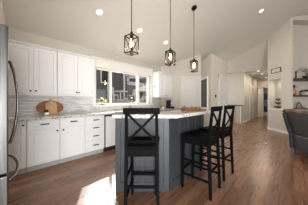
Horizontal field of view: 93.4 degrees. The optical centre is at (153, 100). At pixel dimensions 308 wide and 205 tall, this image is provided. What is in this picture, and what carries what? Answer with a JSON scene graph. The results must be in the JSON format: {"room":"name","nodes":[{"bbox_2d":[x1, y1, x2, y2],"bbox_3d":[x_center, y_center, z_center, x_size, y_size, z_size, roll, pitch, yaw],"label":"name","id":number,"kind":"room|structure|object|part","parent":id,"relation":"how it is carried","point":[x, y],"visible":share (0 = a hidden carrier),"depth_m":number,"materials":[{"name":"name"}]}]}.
{"room":"kitchen","nodes":[
{"label":"kitchen","id":0,"kind":"room"},
{"bbox_2d":[0,0,5,24],"bbox_3d":[-1.811,-0.786,1.073,0.892,3.973,3.443,0,0,-44],"label":"wall","id":1,"kind":"structure","parent":0,"point":[2,18],"depth_m":2.21,"materials":[{"name":"white"}]},
{"bbox_2d":[9,28,160,115],"bbox_3d":[0.331,-0.080,5.848,0.182,2.560,9.300,0,0,44],"label":"wall","id":2,"kind":"structure","parent":0,"point":[27,103],"depth_m":3.33,"materials":[{"name":"stone"}]},
{"bbox_2d":[9,39,57,95],"bbox_3d":[-2.301,-0.554,2.728,0.359,0.922,0.751,0,0,44],"label":"upper cabinet","id":3,"kind":"object","parent":2,"relation":"attached to","point":[35,66],"visible":0.77,"depth_m":2.63,"materials":[{"name":"white"}]},
{"bbox_3d":[-2.329,-0.547,2.500,0.022,0.841,0.367,0,0,44],"label":"door","id":4,"kind":"part","parent":3,"relation":"part of","materials":[{"name":"white"}]},
{"bbox_3d":[-2.213,-0.104,2.644,0.025,0.022,0.749,0,0,44],"label":"light rail","id":5,"kind":"part","parent":3,"relation":"part of","materials":[{"name":"white"}]},
{"bbox_3d":[-2.301,-0.998,2.728,0.358,0.035,0.751,0,0,44],"label":"crown moulding","id":6,"kind":"part","parent":3,"relation":"part of","materials":[{"name":"white"}]},
{"bbox_3d":[-2.070,-0.547,2.769,0.022,0.841,0.360,0,0,44],"label":"door","id":7,"kind":"part","parent":3,"relation":"part of","materials":[{"name":"white"}]},
{"bbox_2d":[57,50,94,96],"bbox_3d":[-1.776,-0.554,3.275,0.359,0.922,0.753,0,0,44],"label":"upper cabinet","id":8,"kind":"object","parent":2,"relation":"attached to","point":[75,72],"visible":0.98,"depth_m":3.13,"materials":[{"name":"white"}]},
{"bbox_3d":[-1.808,-0.547,3.043,0.022,0.841,0.365,0,0,44],"label":"door","id":9,"kind":"part","parent":8,"relation":"part of","materials":[{"name":"white"}]},
{"bbox_3d":[-1.689,-0.104,3.191,0.025,0.022,0.751,0,0,44],"label":"light rail","id":10,"kind":"part","parent":8,"relation":"part of","materials":[{"name":"white"}]},
{"bbox_3d":[-1.776,-0.998,3.275,0.358,0.035,0.753,0,0,44],"label":"crown moulding","id":11,"kind":"part","parent":8,"relation":"part of","materials":[{"name":"white"}]},
{"bbox_3d":[-1.548,-0.547,3.314,0.022,0.841,0.365,0,0,44],"label":"door","id":12,"kind":"part","parent":8,"relation":"part of","materials":[{"name":"white"}]},
{"bbox_2d":[91,56,152,106],"bbox_3d":[-0.865,-0.493,4.556,0.185,1.297,2.240,0,0,44],"label":"window","id":13,"kind":"structure","parent":2,"relation":"in","point":[99,62],"depth_m":4.36,"materials":[{"name":"white"}]},
{"bbox_2d":[97,98,106,104],"bbox_3d":[-1.416,0.021,3.922,0.226,0.198,0.303,0,0,44],"label":"flower arrangement","id":14,"kind":"object","parent":13,"relation":"on","point":[100,99],"visible":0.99,"depth_m":3.90,"materials":[{"name":"yellow plant"}]},
{"bbox_3d":[-0.836,0.138,4.528,0.105,0.035,2.220,0,0,44],"label":"sill","id":15,"kind":"part","parent":13,"relation":"part of","materials":[{"name":"white"}]},
{"bbox_3d":[-0.897,-0.380,4.587,0.095,1.020,2.040,0,0,44],"label":"frame","id":16,"kind":"part","parent":13,"relation":"part of","materials":[{"name":"white"}]},
{"bbox_2d":[152,72,172,97],"bbox_3d":[0.334,-0.565,5.476,0.359,0.900,0.845,0,0,44],"label":"upper cabinet","id":17,"kind":"object","parent":2,"relation":"attached to","point":[161,81],"visible":1,"depth_m":5.28,"materials":[{"name":"white"}]},
{"bbox_3d":[0.303,-0.547,5.244,0.022,0.841,0.384,0,0,44],"label":"door","id":18,"kind":"part","parent":17,"relation":"part of","materials":[{"name":"white"}]},
{"bbox_3d":[0.564,-0.547,5.516,0.022,0.841,0.357,0,0,44],"label":"door","id":19,"kind":"part","parent":17,"relation":"part of","materials":[{"name":"white"}]},
{"bbox_2d":[2,0,307,65],"bbox_3d":[2.935,-2.316,0.857,10.950,2.533,13.300,0,0,44],"label":"ceiling","id":20,"kind":"structure","parent":0,"point":[225,29],"depth_m":3.66,"materials":[{"name":"paint"}]},
{"bbox_2d":[96,9,102,14],"bbox_3d":[-1.075,-1.738,2.852,0.132,0.060,0.141,0,0,44],"label":"recessed light","id":21,"kind":"object","parent":20,"relation":"in","point":[98,11],"visible":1,"depth_m":2.85,"materials":[{"name":"white"}]},
{"bbox_2d":[124,0,138,55],"bbox_3d":[-0.323,-1.447,2.090,0.149,1.549,0.149,0,0,32],"label":"pendant light","id":22,"kind":"object","parent":20,"relation":"hanging from","point":[131,34],"visible":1,"depth_m":2.07,"materials":[{"name":"black metal"}]},
{"bbox_3d":[-0.323,-1.589,2.090,0.011,1.197,0.011,0,0,-36],"label":"rod","id":23,"kind":"part","parent":22,"relation":"part of","materials":[{"name":"brown metal"}]},
{"bbox_2d":[165,0,175,65],"bbox_3d":[0.310,-1.447,2.751,0.149,1.549,0.149,0,0,32],"label":"pendant light","id":24,"kind":"object","parent":20,"relation":"hanging from","point":[170,50],"visible":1,"depth_m":2.75,"materials":[{"name":"brown metal"}]},
{"bbox_3d":[0.310,-1.589,2.751,0.011,1.197,0.011,0,0,-36],"label":"rod","id":25,"kind":"part","parent":24,"relation":"part of","materials":[{"name":"brown metal"}]},
{"bbox_2d":[190,5,197,72],"bbox_3d":[0.940,-1.447,3.408,0.149,1.549,0.149,0,0,32],"label":"pendant light","id":26,"kind":"object","parent":20,"relation":"hanging from","point":[194,7],"visible":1,"depth_m":3.39,"materials":[{"name":"brown metal"}]},
{"bbox_2d":[9,115,307,204],"bbox_3d":[5.445,1.250,3.438,10.900,0.100,20.500,0,0,44],"label":"floor","id":27,"kind":"structure","parent":0,"point":[267,171],"depth_m":2.15,"materials":[{"name":"brown wood"}]},
{"bbox_2d":[0,24,18,204],"bbox_3d":[-1.790,0.280,1.319,0.906,1.840,0.825,0,0,44],"label":"refrigerator","id":28,"kind":"object","parent":27,"relation":"on","point":[5,141],"visible":1,"depth_m":1.22,"materials":[{"name":"silver metal"}]},
{"bbox_3d":[-1.587,0.890,1.531,0.906,0.500,0.054,0,0,44],"label":"freezer drawer","id":29,"kind":"part","parent":28,"relation":"part of","materials":[{"name":"silver metal"}]},
{"bbox_3d":[-1.421,-0.007,1.372,0.447,1.265,0.054,0,0,44],"label":"door","id":30,"kind":"part","parent":28,"relation":"part of","materials":[{"name":"silver metal"}]},
{"bbox_3d":[-1.564,0.018,1.605,0.022,0.886,0.096,0,0,44],"label":"handle","id":31,"kind":"part","parent":28,"relation":"part of","materials":[{"name":"silver metal"}]},
{"bbox_3d":[-1.510,0.018,1.553,0.022,0.886,0.096,0,0,44],"label":"handle","id":32,"kind":"part","parent":28,"relation":"part of","materials":[{"name":"silver metal"}]},
{"bbox_3d":[-1.535,0.694,1.578,0.824,0.023,0.097,0,0,44],"label":"handle","id":33,"kind":"part","parent":28,"relation":"part of","materials":[{"name":"silver metal"}]},
{"bbox_2d":[8,121,25,176],"bbox_3d":[-2.385,0.765,2.437,0.617,0.867,0.314,0,0,44],"label":"base cabinet","id":34,"kind":"object","parent":27,"relation":"on","point":[17,148],"visible":0.65,"depth_m":2.29,"materials":[{"name":"white"}]},
{"bbox_2d":[26,118,59,172],"bbox_3d":[-2.110,0.765,2.720,0.621,0.867,0.465,0,0,44],"label":"base cabinet","id":35,"kind":"object","parent":27,"relation":"on","point":[42,136],"visible":0.99,"depth_m":2.52,"materials":[{"name":"white"}]},
{"bbox_3d":[-1.916,0.423,2.538,0.020,0.153,0.444,0,0,44],"label":"drawer","id":36,"kind":"part","parent":35,"relation":"part of","materials":[{"name":"white"}]},
{"bbox_3d":[-1.917,0.797,2.539,0.022,0.575,0.444,0,0,44],"label":"door","id":37,"kind":"part","parent":35,"relation":"part of","materials":[{"name":"white"}]},
{"bbox_2d":[9,108,180,121],"bbox_3d":[-0.849,0.309,4.039,0.616,0.042,4.775,0,0,44],"label":"countertop","id":38,"kind":"structure","parent":35,"relation":"on","point":[80,114],"depth_m":2.78,"materials":[{"name":"stone"}]},
{"bbox_2d":[36,101,63,113],"bbox_3d":[-2.170,0.148,3.037,0.086,0.284,0.480,0,0,44],"label":"cutting board","id":39,"kind":"object","parent":38,"relation":"on","point":[40,107],"visible":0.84,"depth_m":2.96,"materials":[{"name":"brown wood"}]},
{"bbox_2d":[45,98,56,114],"bbox_3d":[-2.140,0.121,3.022,0.091,0.338,0.200,0,0,44],"label":"paddle board","id":40,"kind":"object","parent":38,"relation":"on","point":[51,106],"visible":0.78,"depth_m":3.02,"materials":[{"name":"brown wood"}]},
{"bbox_2d":[166,100,171,107],"bbox_3d":[0.553,0.131,5.420,0.197,0.315,0.220,0,0,0],"label":"coffee maker","id":41,"kind":"object","parent":38,"relation":"on","point":[168,102],"visible":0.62,"depth_m":5.34,"materials":[{"name":"black metal"}]},
{"bbox_2d":[59,116,84,163],"bbox_3d":[-1.790,0.765,3.053,0.621,0.867,0.445,0,0,44],"label":"base cabinet","id":42,"kind":"object","parent":27,"relation":"on","point":[72,130],"visible":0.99,"depth_m":2.85,"materials":[{"name":"white"}]},
{"bbox_3d":[-1.598,0.423,2.870,0.020,0.153,0.430,0,0,44],"label":"drawer","id":43,"kind":"part","parent":42,"relation":"part of","materials":[{"name":"white"}]},
{"bbox_3d":[-1.599,0.797,2.870,0.022,0.575,0.430,0,0,44],"label":"door","id":44,"kind":"part","parent":42,"relation":"part of","materials":[{"name":"white"}]},
{"bbox_2d":[84,115,103,156],"bbox_3d":[-1.483,0.765,3.374,0.621,0.867,0.431,0,0,44],"label":"base cabinet","id":45,"kind":"object","parent":27,"relation":"on","point":[94,125],"visible":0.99,"depth_m":3.17,"materials":[{"name":"white"}]},
{"bbox_3d":[-1.291,0.432,3.190,0.020,0.155,0.417,0,0,44],"label":"drawer","id":46,"kind":"part","parent":45,"relation":"part of","materials":[{"name":"white"}]},
{"bbox_3d":[-1.291,0.602,3.190,0.020,0.167,0.417,0,0,44],"label":"drawer","id":47,"kind":"part","parent":45,"relation":"part of","materials":[{"name":"white"}]},
{"bbox_3d":[-1.291,0.776,3.190,0.020,0.167,0.417,0,0,44],"label":"drawer","id":48,"kind":"part","parent":45,"relation":"part of","materials":[{"name":"white"}]},
{"bbox_3d":[-1.291,0.977,3.190,0.020,0.217,0.417,0,0,44],"label":"drawer","id":49,"kind":"part","parent":45,"relation":"part of","materials":[{"name":"white"}]},
{"bbox_2d":[103,114,114,151],"bbox_3d":[-1.130,0.766,3.763,0.591,0.865,0.604,0,0,44],"label":"dishwasher","id":50,"kind":"object","parent":27,"relation":"on","point":[109,122],"visible":0.42,"depth_m":3.42,"materials":[{"name":"white"}]},
{"bbox_3d":[-0.925,0.730,3.575,0.035,0.710,0.570,0,0,44],"label":"door","id":51,"kind":"part","parent":50,"relation":"part of","materials":[{"name":"white"}]},
{"bbox_2d":[123,108,159,204],"bbox_3d":[-0.125,0.637,1.640,0.399,1.127,0.456,0,0,0],"label":"bar stool","id":52,"kind":"object","parent":27,"relation":"on","point":[133,146],"visible":1,"depth_m":1.46,"materials":[{"name":"black wood"}]},
{"bbox_3d":[-0.282,0.657,1.469,0.044,1.087,0.077,0,0,0],"label":"leg","id":53,"kind":"part","parent":52,"relation":"part of","materials":[{"name":"black wood"}]},
{"bbox_3d":[-0.282,0.855,1.842,0.040,0.691,0.052,0,0,0],"label":"leg","id":54,"kind":"part","parent":52,"relation":"part of","materials":[{"name":"black wood"}]},
{"bbox_3d":[-0.125,0.104,1.434,0.366,0.060,0.043,0,0,0],"label":"rail","id":55,"kind":"part","parent":52,"relation":"part of","materials":[{"name":"black wood"}]},
{"bbox_3d":[-0.125,0.417,1.469,0.290,0.030,0.038,0,0,0],"label":"rail","id":56,"kind":"part","parent":52,"relation":"part of","materials":[{"name":"black wood"}]},
{"bbox_3d":[-0.125,0.481,1.665,0.399,0.038,0.398,0,0,0],"label":"seat","id":57,"kind":"part","parent":52,"relation":"part of","materials":[{"name":"black wood"}]},
{"bbox_3d":[0.032,0.855,1.842,0.040,0.691,0.052,0,0,0],"label":"leg","id":58,"kind":"part","parent":52,"relation":"part of","materials":[{"name":"black wood"}]},
{"bbox_3d":[0.032,0.657,1.469,0.044,1.087,0.077,0,0,0],"label":"leg","id":59,"kind":"part","parent":52,"relation":"part of","materials":[{"name":"black wood"}]},
{"bbox_2d":[115,114,203,191],"bbox_3d":[0.078,0.701,2.387,0.849,0.998,1.506,0,0,44],"label":"kitchen island","id":60,"kind":"object","parent":27,"relation":"on","point":[170,130],"visible":0.61,"depth_m":1.92,"materials":[{"name":"grey wood"}]},
{"bbox_2d":[112,109,218,117],"bbox_3d":[0.335,0.178,2.078,1.855,0.042,0.743,0,0,-31],"label":"island countertop","id":61,"kind":"structure","parent":60,"relation":"on","point":[178,113],"depth_m":1.69,"materials":[{"name":"stone"}]},
{"bbox_2d":[181,107,200,110],"bbox_3d":[0.582,0.127,2.268,0.333,0.060,0.132,0,0,-26],"label":"wicker tray","id":62,"kind":"object","parent":61,"relation":"on","point":[182,108],"visible":0.92,"depth_m":2.20,"materials":[{"name":"brown wicker"}]},
{"bbox_2d":[181,106,222,200],"bbox_3d":[0.655,0.637,1.984,0.456,1.127,0.399,0,0,42],"label":"bar stool","id":63,"kind":"object","parent":27,"relation":"on","point":[208,139],"visible":1,"depth_m":1.92,"materials":[{"name":"black wood"}]},
{"bbox_3d":[0.400,0.855,2.002,0.052,0.691,0.040,0,0,42],"label":"leg","id":64,"kind":"part","parent":63,"relation":"part of","materials":[{"name":"black wood"}]},
{"bbox_3d":[0.609,0.855,2.236,0.052,0.691,0.040,0,0,42],"label":"leg","id":65,"kind":"part","parent":63,"relation":"part of","materials":[{"name":"black wood"}]},
{"bbox_3d":[0.637,0.481,2.001,0.398,0.038,0.399,0,0,42],"label":"seat","id":66,"kind":"part","parent":63,"relation":"part of","materials":[{"name":"black wood"}]},
{"bbox_3d":[0.678,0.657,1.753,0.077,1.087,0.044,0,0,42],"label":"leg","id":67,"kind":"part","parent":63,"relation":"part of","materials":[{"name":"black wood"}]},
{"bbox_3d":[0.809,0.104,1.847,0.043,0.060,0.366,0,0,42],"label":"rail","id":68,"kind":"part","parent":63,"relation":"part of","materials":[{"name":"black wood"}]},
{"bbox_3d":[0.888,0.657,1.987,0.077,1.087,0.044,0,0,42],"label":"leg","id":69,"kind":"part","parent":63,"relation":"part of","materials":[{"name":"black wood"}]},
{"bbox_2d":[200,105,234,180],"bbox_3d":[1.051,0.637,2.411,0.399,1.127,0.456,0,0,-41],"label":"bar stool","id":70,"kind":"object","parent":27,"relation":"on","point":[225,131],"visible":0.79,"depth_m":2.29,"materials":[{"name":"black wood"}]},
{"bbox_3d":[0.800,0.855,2.460,0.040,0.691,0.052,0,0,-41],"label":"leg","id":71,"kind":"part","parent":70,"relation":"part of","materials":[{"name":"black wood"}]},
{"bbox_3d":[1.035,0.481,2.430,0.399,0.038,0.398,0,0,-41],"label":"seat","id":72,"kind":"part","parent":70,"relation":"part of","materials":[{"name":"black wood"}]},
{"bbox_3d":[1.046,0.657,2.179,0.044,1.087,0.077,0,0,-41],"label":"leg","id":73,"kind":"part","parent":70,"relation":"part of","materials":[{"name":"black wood"}]},
{"bbox_3d":[1.187,0.104,2.256,0.366,0.060,0.043,0,0,-41],"label":"rail","id":74,"kind":"part","parent":70,"relation":"part of","materials":[{"name":"black wood"}]},
{"bbox_3d":[1.282,0.657,2.386,0.044,1.087,0.077,0,0,-41],"label":"leg","id":75,"kind":"part","parent":70,"relation":"part of","materials":[{"name":"black wood"}]},
{"bbox_2d":[228,105,242,122],"bbox_3d":[4.296,0.723,8.034,1.020,0.955,0.375,0,0,44],"label":"half wall","id":76,"kind":"structure","parent":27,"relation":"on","point":[238,108],"depth_m":7.71,"materials":[{"name":"grey"}]},
{"bbox_3d":[4.448,0.720,7.665,0.190,0.800,0.022,0,0,44],"label":"door","id":77,"kind":"part","parent":76,"relation":"part of","materials":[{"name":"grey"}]},
{"bbox_2d":[282,109,307,154],"bbox_3d":[3.455,0.685,2.860,1.050,1.030,1.120,0,0,0],"label":"recliner","id":78,"kind":"object","parent":27,"relation":"on","point":[296,120],"visible":1,"depth_m":3.08,"materials":[{"name":"grey leather"}]},
{"bbox_3d":[3.118,0.497,2.880,0.348,0.526,0.840,0,0,0],"label":"backrest","id":79,"kind":"part","parent":78,"relation":"part of","materials":[{"name":"grey leather"}]},
{"bbox_2d":[161,55,200,109],"bbox_3d":[0.994,-0.317,5.730,1.688,3.033,0.120,0,0,0],"label":"wall","id":80,"kind":"structure","parent":0,"point":[182,68],"depth_m":5.67,"materials":[{"name":"paint"}]},
{"bbox_2d":[180,76,200,109],"bbox_3d":[1.440,0.130,5.615,0.820,2.140,0.108,0,0,0],"label":"door","id":81,"kind":"structure","parent":80,"relation":"in","point":[189,85],"depth_m":5.64,"materials":[{"name":"grey"}]},
{"bbox_2d":[201,53,227,126],"bbox_3d":[2.035,-0.160,5.625,1.051,2.720,1.664,0,0,44],"label":"wall","id":82,"kind":"structure","parent":0,"point":[212,65],"depth_m":4.92,"materials":[{"name":"paint"}]},
{"bbox_2d":[200,76,207,108],"bbox_3d":[1.822,-0.265,5.280,0.028,1.150,0.760,0,0,0],"label":"chalkboard","id":83,"kind":"object","parent":82,"relation":"attached to","point":[203,81],"visible":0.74,"depth_m":5.23,"materials":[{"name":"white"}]},
{"bbox_2d":[218,74,227,126],"bbox_3d":[2.628,0.135,5.405,0.108,2.130,0.970,0,0,44],"label":"door","id":84,"kind":"structure","parent":82,"relation":"attached to","point":[222,80],"depth_m":5.35,"materials":[{"name":"grey"}]},
{"bbox_2d":[227,39,267,120],"bbox_3d":[4.169,-0.721,7.536,3.086,3.842,1.550,0,0,44],"label":"wall","id":85,"kind":"structure","parent":0,"point":[256,58],"depth_m":7.29,"materials":[{"name":"paint"}]},
{"bbox_2d":[245,73,256,119],"bbox_3d":[6.268,-0.170,9.368,0.120,2.740,4.000,0,0,44],"label":"wall","id":86,"kind":"structure","parent":0,"point":[249,80],"depth_m":8.57,"materials":[{"name":"paint"}]},
{"bbox_2d":[249,85,253,119],"bbox_3d":[6.220,0.130,9.151,0.108,2.140,1.270,0,0,44],"label":"door","id":87,"kind":"structure","parent":86,"relation":"in","point":[251,88],"depth_m":9.09,"materials":[{"name":"grey"}]},
{"bbox_2d":[245,69,267,79],"bbox_3d":[6.721,-1.590,8.934,1.376,0.100,4.040,0,0,44],"label":"ceiling","id":88,"kind":"structure","parent":0,"point":[262,75],"depth_m":8.76,"materials":[{"name":"paint"}]},
{"bbox_2d":[247,71,267,74],"bbox_3d":[5.773,-1.520,7.945,1.236,0.080,0.140,0,0,44],"label":"beam","id":89,"kind":"structure","parent":88,"relation":"attached to","point":[266,71],"depth_m":7.95,"materials":[{"name":"paint"}]},
{"bbox_2d":[257,79,267,114],"bbox_3d":[8.071,-0.170,10.355,1.156,2.740,0.120,0,0,44],"label":"wall","id":90,"kind":"structure","parent":0,"point":[261,83],"depth_m":10.57,"materials":[{"name":"paint"}]},
{"bbox_2d":[258,87,267,116],"bbox_3d":[8.083,0.105,10.336,1.100,2.190,0.170,0,0,44],"label":"door","id":91,"kind":"structure","parent":90,"relation":"in","point":[260,91],"depth_m":10.50,"materials":[{"name":"white"}]},
{"bbox_3d":[8.175,0.105,10.255,0.855,2.190,0.160,0,0,44],"label":"casing","id":92,"kind":"part","parent":91,"relation":"part of","materials":[{"name":"white"}]},
{"bbox_2d":[264,88,267,105],"bbox_3d":[8.966,-0.170,11.228,3.800,2.740,2.380,0,0,44],"label":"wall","id":93,"kind":"structure","parent":0,"point":[265,89],"depth_m":12.26,"materials":[{"name":"grey paint"}]},
{"bbox_2d":[268,17,292,130],"bbox_3d":[4.890,-0.859,5.545,0.280,4.118,1.030,0,0,0],"label":"wall","id":94,"kind":"structure","parent":0,"point":[280,44],"depth_m":5.44,"materials":[{"name":"paint"}]},
{"bbox_2d":[271,67,280,73],"bbox_3d":[4.739,-1.166,5.635,0.021,0.182,0.440,0,0,0],"label":"wall sign","id":95,"kind":"object","parent":94,"relation":"attached to","point":[275,70],"visible":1,"depth_m":5.61,"materials":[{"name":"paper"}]},
{"bbox_2d":[267,127,288,134],"bbox_3d":[4.742,1.145,5.545,0.016,0.110,1.030,0,0,0],"label":"baseboard","id":96,"kind":"structure","parent":94,"relation":"attached to","point":[268,128],"depth_m":5.54,"materials":[{"name":"white"}]},
{"bbox_3d":[4.752,0.332,5.650,0.552,0.035,0.572,0,0,44],"label":"niche ledge","id":97,"kind":"object","parent":94,"relation":"attached to","visible":0},
{"bbox_2d":[274,98,280,108],"bbox_3d":[4.800,0.094,5.600,0.236,0.440,0.300,0,0,0],"label":"ornament","id":98,"kind":"object","parent":97,"relation":"on","point":[278,99],"visible":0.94,"depth_m":5.55,"materials":[{"name":"brown metal"}]},
{"bbox_2d":[293,15,307,107],"bbox_3d":[6.100,-1.071,5.225,2.600,4.542,0.390,0,0,0],"label":"wall","id":99,"kind":"structure","parent":0,"point":[300,23],"depth_m":5.37,"materials":[{"name":"paint"}]},
{"bbox_2d":[293,78,307,80],"bbox_3d":[5.713,-0.745,5.234,1.775,0.080,0.268,0,0,0],"label":"floating shelf","id":100,"kind":"object","parent":99,"relation":"attached to","point":[294,79],"visible":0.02,"depth_m":5.10,"materials":[{"name":"brown wood"}]},
{"bbox_2d":[298,68,307,77],"bbox_3d":[5.504,-0.998,5.220,0.594,0.424,0.249,0,0,0],"label":"trailing plant","id":101,"kind":"object","parent":100,"relation":"on","point":[306,76],"visible":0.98,"depth_m":5.21,"materials":[{"name":"green plant"}]},
{"bbox_2d":[293,95,307,96],"bbox_3d":[5.713,-0.163,5.234,1.775,0.055,0.268,0,0,0],"label":"floating shelf","id":102,"kind":"object","parent":99,"relation":"attached to","point":[293,95],"visible":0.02,"depth_m":5.10,"materials":[{"name":"brown wood"}]},
{"bbox_2d":[300,89,307,94],"bbox_3d":[5.440,-0.293,5.190,0.296,0.205,0.296,0,0,44],"label":"lidded basket","id":103,"kind":"object","parent":102,"relation":"on","point":[303,92],"visible":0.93,"depth_m":5.14,"materials":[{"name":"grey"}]},
{"label":"outside","id":104,"kind":"structure","parent":0,"visible":0},
{"bbox_2d":[96,96,146,103],"bbox_3d":[-0.485,-0.146,24.019,26.050,3.193,46.000,0,0,44],"label":"ground","id":105,"kind":"structure","parent":104,"point":[141,100],"depth_m":10.57,"materials":[{"name":"grey concrete"}]},
{"bbox_2d":[96,69,124,98],"bbox_3d":[-7.128,-2.484,12.794,6.600,5.312,7.200,0,0,44],"label":"house","id":106,"kind":"structure","parent":105,"relation":"on","point":[102,77],"depth_m":11.91,"materials":[{"name":"stone"}]},
{"bbox_3d":[-3.958,-1.950,11.693,0.020,0.940,0.540,0,0,44],"label":"pane","id":107,"kind":"part","parent":106,"relation":"part of","materials":[{"name":"black"}]},
{"bbox_2d":[108,88,114,100],"bbox_3d":[-2.848,-0.382,10.157,0.480,0.990,0.545,0,0,24],"label":"patio chair","id":108,"kind":"object","parent":105,"relation":"on","point":[108,88],"visible":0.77,"depth_m":9.95,"materials":[{"name":"white plastic"}]},
{"bbox_2d":[125,74,134,97],"bbox_3d":[-2.909,-2.041,15.664,2.156,3.890,2.267,0,0,44],"label":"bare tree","id":109,"kind":"object","parent":105,"relation":"on","point":[126,78],"visible":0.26,"depth_m":15.58,"materials":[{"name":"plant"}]},
{"bbox_2d":[126,92,135,99],"bbox_3d":[-1.898,-0.350,12.756,1.095,0.781,1.130,0,0,44],"label":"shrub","id":110,"kind":"object","parent":105,"relation":"on","point":[129,97],"visible":0.47,"depth_m":12.35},
{"bbox_2d":[127,89,135,100],"bbox_3d":[-1.761,-0.407,11.445,0.545,0.990,0.480,0,0,-36],"label":"patio chair","id":111,"kind":"object","parent":105,"relation":"on","point":[134,92],"visible":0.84,"depth_m":11.46,"materials":[{"name":"white plastic"}]},
{"bbox_2d":[127,85,146,95],"bbox_3d":[-1.023,-1.633,26.398,0.120,2.050,20.810,0,0,44],"label":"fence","id":112,"kind":"object","parent":105,"relation":"on","point":[130,88],"visible":0.02,"depth_m":23.62,"materials":[{"name":"brown wood"}]},
{"bbox_3d":[-3.713,-1.558,23.616,0.050,1.900,2.550,0,0,44],"label":"panel","id":113,"kind":"part","parent":112,"relation":"part of","materials":[{"name":"brown wood"}]},
{"bbox_2d":[129,78,146,83],"bbox_3d":[0.560,-0.960,15.465,2.600,2.404,5.900,0,0,44],"label":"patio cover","id":114,"kind":"object","parent":105,"relation":"on","point":[130,80],"visible":0.04,"depth_m":13.50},
{"bbox_2d":[135,85,146,101],"bbox_3d":[-0.721,-0.473,10.806,1.386,1.300,1.386,0,0,-24],"label":"patio umbrella","id":115,"kind":"object","parent":105,"relation":"on","point":[143,88],"visible":0.62,"depth_m":10.48,"materials":[{"name":"white fabric"}]}
]}

